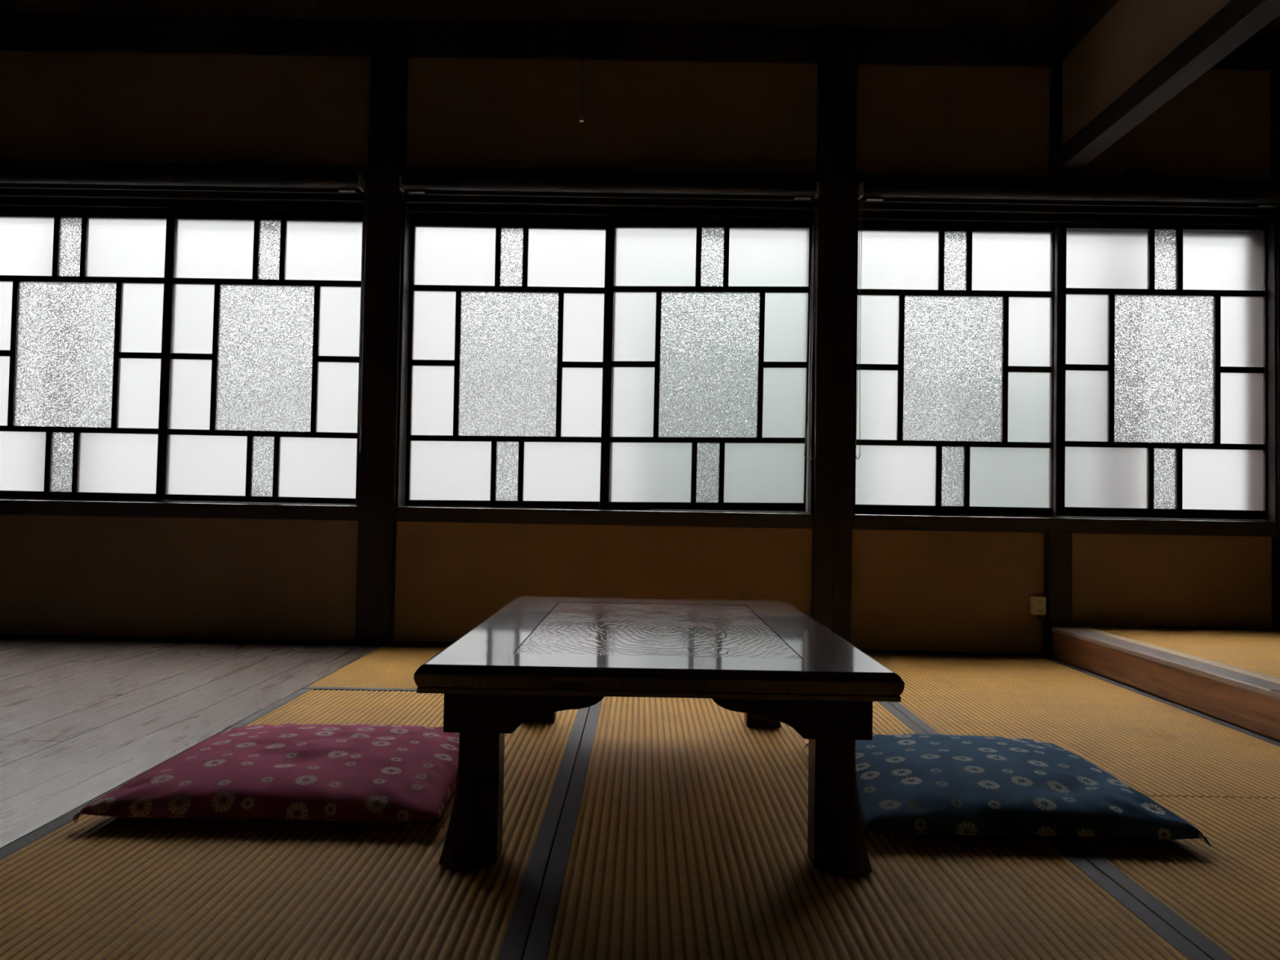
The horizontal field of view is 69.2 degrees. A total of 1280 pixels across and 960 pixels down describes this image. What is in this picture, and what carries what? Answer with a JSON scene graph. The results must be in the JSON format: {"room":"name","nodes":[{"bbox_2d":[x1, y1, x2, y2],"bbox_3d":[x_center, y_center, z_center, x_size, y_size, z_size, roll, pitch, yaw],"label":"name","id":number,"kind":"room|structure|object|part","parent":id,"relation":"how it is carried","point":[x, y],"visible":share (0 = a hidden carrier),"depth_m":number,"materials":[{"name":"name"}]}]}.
{"room":"japanese tatami room","nodes":[
{"label":"japanese tatami room","id":0,"kind":"room"},
{"bbox_2d":[0,637,382,848],"bbox_3d":[-2.807,0.523,0.213,3.604,0.030,6.838,1,-2,0],"label":"floor","id":1,"kind":"structure","parent":0,"point":[81,719],"depth_m":2.51,"materials":[{"name":"grey wood"}]},
{"bbox_2d":[0,50,1271,661],"bbox_3d":[0.224,-0.551,3.737,9.600,2.490,0.160,1,-2,0],"label":"wall","id":2,"kind":"structure","parent":0,"point":[913,590],"depth_m":3.67,"materials":[{"name":"paint"}]},
{"bbox_2d":[0,633,355,644],"bbox_3d":[-1.939,0.618,3.622,1.676,0.012,0.035,1,-2,0],"label":"trim","id":3,"kind":"structure","parent":2,"relation":"attached to","point":[6,636],"depth_m":3.60,"materials":[{"name":"brown wood"}]},
{"bbox_2d":[0,499,358,520],"bbox_3d":[-1.930,0.118,3.697,1.676,0.059,0.175,1,-2,0],"label":"trim","id":4,"kind":"structure","parent":2,"relation":"attached to","point":[7,507],"depth_m":3.61,"materials":[{"name":"brown wood"}]},
{"bbox_2d":[0,197,366,506],"bbox_3d":[-1.919,-0.510,3.706,1.676,1.198,0.154,1,-2,0],"label":"window","id":5,"kind":"structure","parent":2,"relation":"in","point":[167,351],"depth_m":3.69,"materials":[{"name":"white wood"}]},
{"bbox_3d":[-2.309,-0.511,3.721,0.871,1.175,0.026,1,-2,0],"label":"sash","id":6,"kind":"part","parent":5,"relation":"part of","materials":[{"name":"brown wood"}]},
{"bbox_2d":[0,171,368,452],"bbox_3d":[-1.904,-0.656,3.588,1.673,1.072,0.050,1,-2,0],"label":"roller blind","id":7,"kind":"object","parent":5,"relation":"attached to","point":[15,180],"visible":1,"depth_m":3.59,"materials":[{"name":"grey fabric"}]},
{"bbox_3d":[-1.075,-0.625,3.597,0.016,1.040,0.007,2,-2,-21],"label":"bead chain","id":8,"kind":"part","parent":7,"relation":"part of","materials":[{"name":"brown"}]},
{"bbox_3d":[-1.495,-0.497,3.682,0.805,1.174,0.026,1,-2,0],"label":"sash","id":9,"kind":"part","parent":5,"relation":"part of","materials":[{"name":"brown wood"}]},
{"bbox_2d":[0,160,367,203],"bbox_3d":[-1.908,-1.177,3.665,1.676,0.133,0.075,1,-2,0],"label":"trim","id":10,"kind":"structure","parent":2,"relation":"attached to","point":[42,166],"depth_m":3.63,"materials":[{"name":"brown wood"}]},
{"bbox_2d":[0,13,371,56],"bbox_3d":[-1.898,-1.768,3.690,1.676,0.135,0.040,1,-2,0],"label":"trim","id":11,"kind":"structure","parent":2,"relation":"attached to","point":[18,33],"depth_m":3.67,"materials":[{"name":"brown wood"}]},
{"bbox_2d":[355,17,408,645],"bbox_3d":[-1.010,-0.588,3.721,0.139,2.460,0.202,1,-2,0],"label":"pillar","id":12,"kind":"structure","parent":2,"relation":"attached to","point":[388,71],"depth_m":3.62,"materials":[{"name":"brown wood"}]},
{"bbox_2d":[391,640,453,645],"bbox_3d":[-0.148,0.649,3.615,1.629,0.012,0.035,1,-2,0],"label":"trim","id":13,"kind":"structure","parent":2,"relation":"attached to","point":[394,642],"depth_m":3.60,"materials":[{"name":"brown wood"}]},
{"bbox_2d":[394,506,813,528],"bbox_3d":[-0.139,0.149,3.690,1.629,0.059,0.175,1,-2,0],"label":"trim","id":14,"kind":"structure","parent":2,"relation":"attached to","point":[417,514],"depth_m":3.60,"materials":[{"name":"brown wood"}]},
{"bbox_2d":[395,201,817,513],"bbox_3d":[-0.129,-0.479,3.699,1.627,1.198,0.154,1,-2,0],"label":"window","id":15,"kind":"structure","parent":2,"relation":"in","point":[550,357],"depth_m":3.69,"materials":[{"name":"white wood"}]},
{"bbox_3d":[-0.516,-0.478,3.715,0.828,1.175,0.026,1,-2,0],"label":"sash","id":16,"kind":"part","parent":15,"relation":"part of","materials":[{"name":"brown wood"}]},
{"bbox_2d":[399,174,819,460],"bbox_3d":[-0.125,-0.626,3.582,1.625,1.072,0.050,1,-2,0],"label":"roller blind","id":17,"kind":"object","parent":15,"relation":"attached to","point":[420,186],"visible":1,"depth_m":3.58,"materials":[{"name":"grey fabric"}]},
{"bbox_3d":[0.664,-0.595,3.591,0.047,1.040,0.008,1,-2,0],"label":"bead chain","id":18,"kind":"part","parent":17,"relation":"part of","materials":[{"name":"brown"}]},
{"bbox_3d":[0.261,-0.468,3.676,0.820,1.182,0.026,1,-2,0],"label":"sash","id":19,"kind":"part","parent":15,"relation":"part of","materials":[{"name":"brown wood"}]},
{"bbox_2d":[401,165,818,210],"bbox_3d":[-0.117,-1.146,3.658,1.629,0.133,0.075,1,-2,0],"label":"trim","id":20,"kind":"structure","parent":2,"relation":"attached to","point":[450,172],"depth_m":3.62,"materials":[{"name":"brown wood"}]},
{"bbox_2d":[406,20,819,63],"bbox_3d":[-0.106,-1.737,3.683,1.629,0.135,0.040,1,-2,0],"label":"ceiling beam","id":21,"kind":"structure","parent":2,"relation":"attached to","point":[425,38],"depth_m":3.66,"materials":[{"name":"brown wood"}]},
{"bbox_2d":[811,25,857,643],"bbox_3d":[0.762,-0.557,3.715,0.148,2.460,0.202,1,-2,0],"label":"pillar","id":22,"kind":"structure","parent":2,"relation":"attached to","point":[837,88],"depth_m":3.62,"materials":[{"name":"brown wood"}]},
{"bbox_2d":[859,648,1046,656],"bbox_3d":[1.194,0.672,3.610,0.759,0.012,0.035,1,-2,0],"label":"trim","id":23,"kind":"structure","parent":2,"relation":"attached to","point":[870,651],"depth_m":3.59,"materials":[{"name":"brown wood"}]},
{"bbox_2d":[1030,595,1045,615],"bbox_3d":[1.547,0.488,3.605,0.052,0.072,0.035,1,-2,0],"label":"wall outlet","id":24,"kind":"object","parent":2,"relation":"attached to","point":[1037,603],"visible":1,"depth_m":3.59,"materials":[{"name":"beige plastic"}]},
{"bbox_3d":[1.548,0.487,3.590,0.044,0.067,0.004,1,-2,0],"label":"plate","id":25,"kind":"part","parent":24,"relation":"part of","materials":[{"name":"beige plastic"}]},
{"bbox_2d":[1037,614,1044,653],"bbox_3d":[1.558,0.597,3.606,0.026,0.148,0.008,1,-2,-9],"label":"power cable","id":26,"kind":"object","parent":24,"relation":"attached to","point":[1039,617],"visible":1,"depth_m":3.60,"materials":[{"name":"brown plastic"}]},
{"bbox_2d":[1049,29,1064,176],"bbox_3d":[1.647,-1.474,3.666,0.042,0.600,0.047,1,-2,0],"label":"trim","id":27,"kind":"structure","parent":2,"relation":"attached to","point":[1055,69],"depth_m":3.65,"materials":[{"name":"brown wood"}]},
{"bbox_2d":[1044,529,1071,657],"bbox_3d":[1.623,0.440,3.608,0.092,0.490,0.050,1,-2,0],"label":"trim","id":28,"kind":"structure","parent":2,"relation":"attached to","point":[1057,543],"depth_m":3.59,"materials":[{"name":"brown wood"}]},
{"bbox_2d":[852,208,1277,521],"bbox_3d":[1.659,-0.448,3.692,1.650,1.198,0.154,1,-2,0],"label":"window","id":29,"kind":"structure","parent":2,"relation":"in","point":[1104,366],"depth_m":3.68,"materials":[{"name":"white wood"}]},
{"bbox_3d":[1.258,-0.450,3.708,0.838,1.174,0.026,1,-2,0],"label":"sash","id":30,"kind":"part","parent":29,"relation":"part of","materials":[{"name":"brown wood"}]},
{"bbox_2d":[855,182,1279,459],"bbox_3d":[1.658,-0.598,3.575,1.642,1.065,0.050,1,-2,0],"label":"roller blind","id":31,"kind":"object","parent":29,"relation":"attached to","point":[877,193],"visible":1,"depth_m":3.58,"materials":[{"name":"grey fabric"}]},
{"bbox_3d":[0.848,-0.596,3.590,0.021,1.033,0.008,1,-2,0],"label":"bead chain","id":32,"kind":"part","parent":31,"relation":"part of","materials":[{"name":"brown"}]},
{"bbox_3d":[2.056,-0.437,3.669,0.830,1.174,0.026,1,-2,0],"label":"sash","id":33,"kind":"part","parent":29,"relation":"part of","materials":[{"name":"brown wood"}]},
{"bbox_2d":[852,514,1277,537],"bbox_3d":[1.646,0.180,3.683,1.646,0.059,0.175,1,-2,0],"label":"trim","id":34,"kind":"structure","parent":2,"relation":"attached to","point":[860,522],"depth_m":3.60,"materials":[{"name":"brown wood"}]},
{"bbox_2d":[857,26,1275,71],"bbox_3d":[1.679,-1.706,3.677,1.646,0.135,0.040,1,-2,0],"label":"trim","id":35,"kind":"structure","parent":2,"relation":"attached to","point":[875,46],"depth_m":3.66,"materials":[{"name":"brown wood"}]},
{"bbox_2d":[855,173,1279,217],"bbox_3d":[1.669,-1.115,3.652,1.646,0.133,0.075,1,-2,0],"label":"trim","id":36,"kind":"structure","parent":2,"relation":"attached to","point":[908,180],"depth_m":3.62,"materials":[{"name":"brown wood"}]},
{"bbox_2d":[1051,626,1279,699],"bbox_3d":[1.627,0.517,1.605,0.093,0.018,3.950,1,-2,0],"label":"trim","id":37,"kind":"structure","parent":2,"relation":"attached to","point":[1242,681],"depth_m":2.77,"materials":[{"name":"brown wood"}]},
{"bbox_2d":[1052,631,1279,740],"bbox_3d":[1.600,0.576,1.603,0.037,0.100,3.950,1,-2,0],"label":"trim","id":38,"kind":"structure","parent":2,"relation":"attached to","point":[1251,710],"depth_m":2.73,"materials":[{"name":"brown wood"}]},
{"bbox_2d":[1075,626,1279,684],"bbox_3d":[1.698,0.523,1.605,0.047,0.028,3.950,1,-2,0],"label":"trim","id":39,"kind":"structure","parent":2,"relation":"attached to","point":[1126,639],"depth_m":2.87,"materials":[{"name":"brown wood"}]},
{"bbox_2d":[1270,32,1279,631],"bbox_3d":[2.553,-0.526,3.709,0.142,2.460,0.200,1,-2,0],"label":"trim","id":40,"kind":"structure","parent":2,"relation":"attached to","point":[1275,72],"depth_m":3.62,"materials":[{"name":"brown wood"}]},
{"bbox_2d":[0,0,1279,33],"bbox_3d":[0.334,-1.926,0.306,9.998,0.060,7.100,1,-2,0],"label":"ceiling","id":41,"kind":"structure","parent":0,"point":[1028,15],"depth_m":3.58,"materials":[{"name":"brown wood"}]},
{"bbox_2d":[578,0,584,122],"bbox_3d":[-0.152,-1.408,2.543,0.014,0.860,0.014,1,-2,0],"label":"pull cord","id":42,"kind":"object","parent":41,"relation":"hanging from","point":[581,117],"visible":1,"depth_m":2.53,"materials":[{"name":"black plastic"}]},
{"bbox_3d":[-0.159,-0.987,2.531,0.013,0.016,0.013,1,-2,-15],"label":"cord knob","id":43,"kind":"part","parent":42,"relation":"part of","materials":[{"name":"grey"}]},
{"bbox_3d":[-0.151,-1.414,2.543,0.003,0.848,0.002,1,-2,0],"label":"cord","id":44,"kind":"part","parent":42,"relation":"part of","materials":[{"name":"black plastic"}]},
{"bbox_2d":[1062,0,1231,146],"bbox_3d":[1.663,-1.523,1.667,0.024,0.370,3.953,1,-2,0],"label":"wall","id":45,"kind":"structure","parent":0,"point":[1133,37],"depth_m":3.20,"materials":[{"name":"paint"}]},
{"bbox_2d":[1054,0,1118,59],"bbox_3d":[1.664,-1.770,1.673,0.083,0.125,3.950,1,-2,0],"label":"trim","id":46,"kind":"structure","parent":45,"relation":"attached to","point":[1085,15],"depth_m":3.46,"materials":[{"name":"brown wood"}]},
{"bbox_2d":[1053,0,1279,173],"bbox_3d":[1.655,-1.298,1.659,0.085,0.080,3.950,1,-2,0],"label":"trim","id":47,"kind":"structure","parent":45,"relation":"attached to","point":[1238,20],"depth_m":2.86,"materials":[{"name":"brown wood"}]},
{"bbox_2d":[1061,660,1279,742],"bbox_3d":[3.316,0.636,1.616,3.360,0.100,3.990,1,-2,0],"label":"floor","id":48,"kind":"structure","parent":0,"point":[1061,660],"depth_m":2.81,"materials":[{"name":"brown wood"}]},
{"bbox_2d":[1088,626,1279,679],"bbox_3d":[2.152,0.574,2.742,0.853,0.046,1.705,1,-2,0],"label":"mat","id":49,"kind":"object","parent":48,"relation":"on","point":[1257,651],"visible":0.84,"depth_m":3.19,"materials":[{"name":"beige wicker"}]},
{"bbox_3d":[0.190,0.638,0.331,9.600,0.090,7.100,1,-2,0],"label":"floor","id":50,"kind":"structure","parent":0,"visible":0},
{"bbox_2d":[0,688,590,959],"bbox_3d":[-0.569,0.609,1.868,0.854,0.029,1.705,1,-2,0],"label":"mat","id":51,"kind":"object","parent":50,"relation":"on","point":[95,887],"visible":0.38,"depth_m":1.35,"materials":[{"name":"wicker"}]},
{"bbox_2d":[72,723,459,828],"bbox_3d":[-0.635,0.551,1.829,0.621,0.078,0.581,1,-2,0],"label":"floor cushion","id":52,"kind":"object","parent":51,"relation":"on","point":[288,771],"visible":0.91,"depth_m":1.64,"materials":[{"name":"fabric"}]},
{"bbox_2d":[413,596,904,878],"bbox_3d":[0.028,0.452,1.913,0.728,0.308,1.082,1,-2,0],"label":"table","id":53,"kind":"object","parent":51,"relation":"on","point":[534,659],"visible":1,"depth_m":1.42,"materials":[{"name":"brown paint"}]},
{"bbox_3d":[-0.261,0.455,1.437,0.088,0.265,0.089,1,-2,0],"label":"leg","id":54,"kind":"part","parent":53,"relation":"part of","materials":[{"name":"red wood"}]},
{"bbox_3d":[-0.270,0.313,1.919,0.128,0.042,1.082,1,-2,0],"label":"rail","id":55,"kind":"part","parent":53,"relation":"part of","materials":[{"name":"red paint"}]},
{"bbox_3d":[-0.258,0.483,2.390,0.088,0.265,0.089,1,-2,0],"label":"leg","id":56,"kind":"part","parent":53,"relation":"part of","materials":[{"name":"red wood"}]},
{"bbox_3d":[0.031,0.333,2.394,0.728,0.042,0.128,1,-2,0],"label":"rail","id":57,"kind":"part","parent":53,"relation":"part of","materials":[{"name":"red paint"}]},
{"bbox_3d":[0.030,0.317,1.917,0.470,0.037,0.824,1,-2,0],"label":"panel","id":58,"kind":"part","parent":53,"relation":"part of","materials":[{"name":"red paint"}]},
{"bbox_3d":[0.028,0.304,1.440,0.728,0.042,0.128,1,-2,0],"label":"rail","id":59,"kind":"part","parent":53,"relation":"part of","materials":[{"name":"red paint"}]},
{"bbox_3d":[0.315,0.493,2.388,0.088,0.265,0.089,1,-2,0],"label":"leg","id":60,"kind":"part","parent":53,"relation":"part of","materials":[{"name":"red wood"}]},
{"bbox_3d":[0.330,0.324,1.916,0.128,0.042,1.082,1,-2,0],"label":"rail","id":61,"kind":"part","parent":53,"relation":"part of","materials":[{"name":"red paint"}]},
{"bbox_3d":[0.312,0.465,1.435,0.088,0.265,0.089,1,-2,0],"label":"leg","id":62,"kind":"part","parent":53,"relation":"part of","materials":[{"name":"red wood"}]},
{"bbox_2d":[302,644,448,692],"bbox_3d":[-0.137,0.655,3.158,1.709,0.029,0.869,1,-2,0],"label":"mat","id":63,"kind":"object","parent":50,"relation":"on","point":[390,668],"visible":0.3,"depth_m":3.03,"materials":[{"name":"wicker"}]},
{"bbox_2d":[523,696,1212,959],"bbox_3d":[0.287,0.624,1.864,0.853,0.029,1.705,1,-2,0],"label":"mat","id":64,"kind":"object","parent":50,"relation":"on","point":[682,834],"visible":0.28,"depth_m":1.38,"materials":[{"name":"wicker"}]},
{"bbox_2d":[804,733,1210,846],"bbox_3d":[0.655,0.573,1.814,0.576,0.080,0.586,1,-2,1],"label":"floor cushion","id":65,"kind":"object","parent":64,"relation":"on","point":[907,784],"visible":0.87,"depth_m":1.62,"materials":[{"name":"fabric"}]},
{"bbox_2d":[866,653,1279,799],"bbox_3d":[1.146,0.664,2.710,0.855,0.029,1.755,1,-2,0],"label":"mat","id":66,"kind":"object","parent":50,"relation":"on","point":[1153,745],"visible":0.64,"depth_m":2.47,"materials":[{"name":"wicker"}]},
{"bbox_2d":[1058,795,1279,959],"bbox_3d":[1.140,0.613,0.976,0.855,0.029,1.705,1,-2,0],"label":"mat","id":67,"kind":"object","parent":50,"relation":"on","point":[1223,897],"visible":0.56,"depth_m":1.44,"materials":[{"name":"wicker"}]}
]}

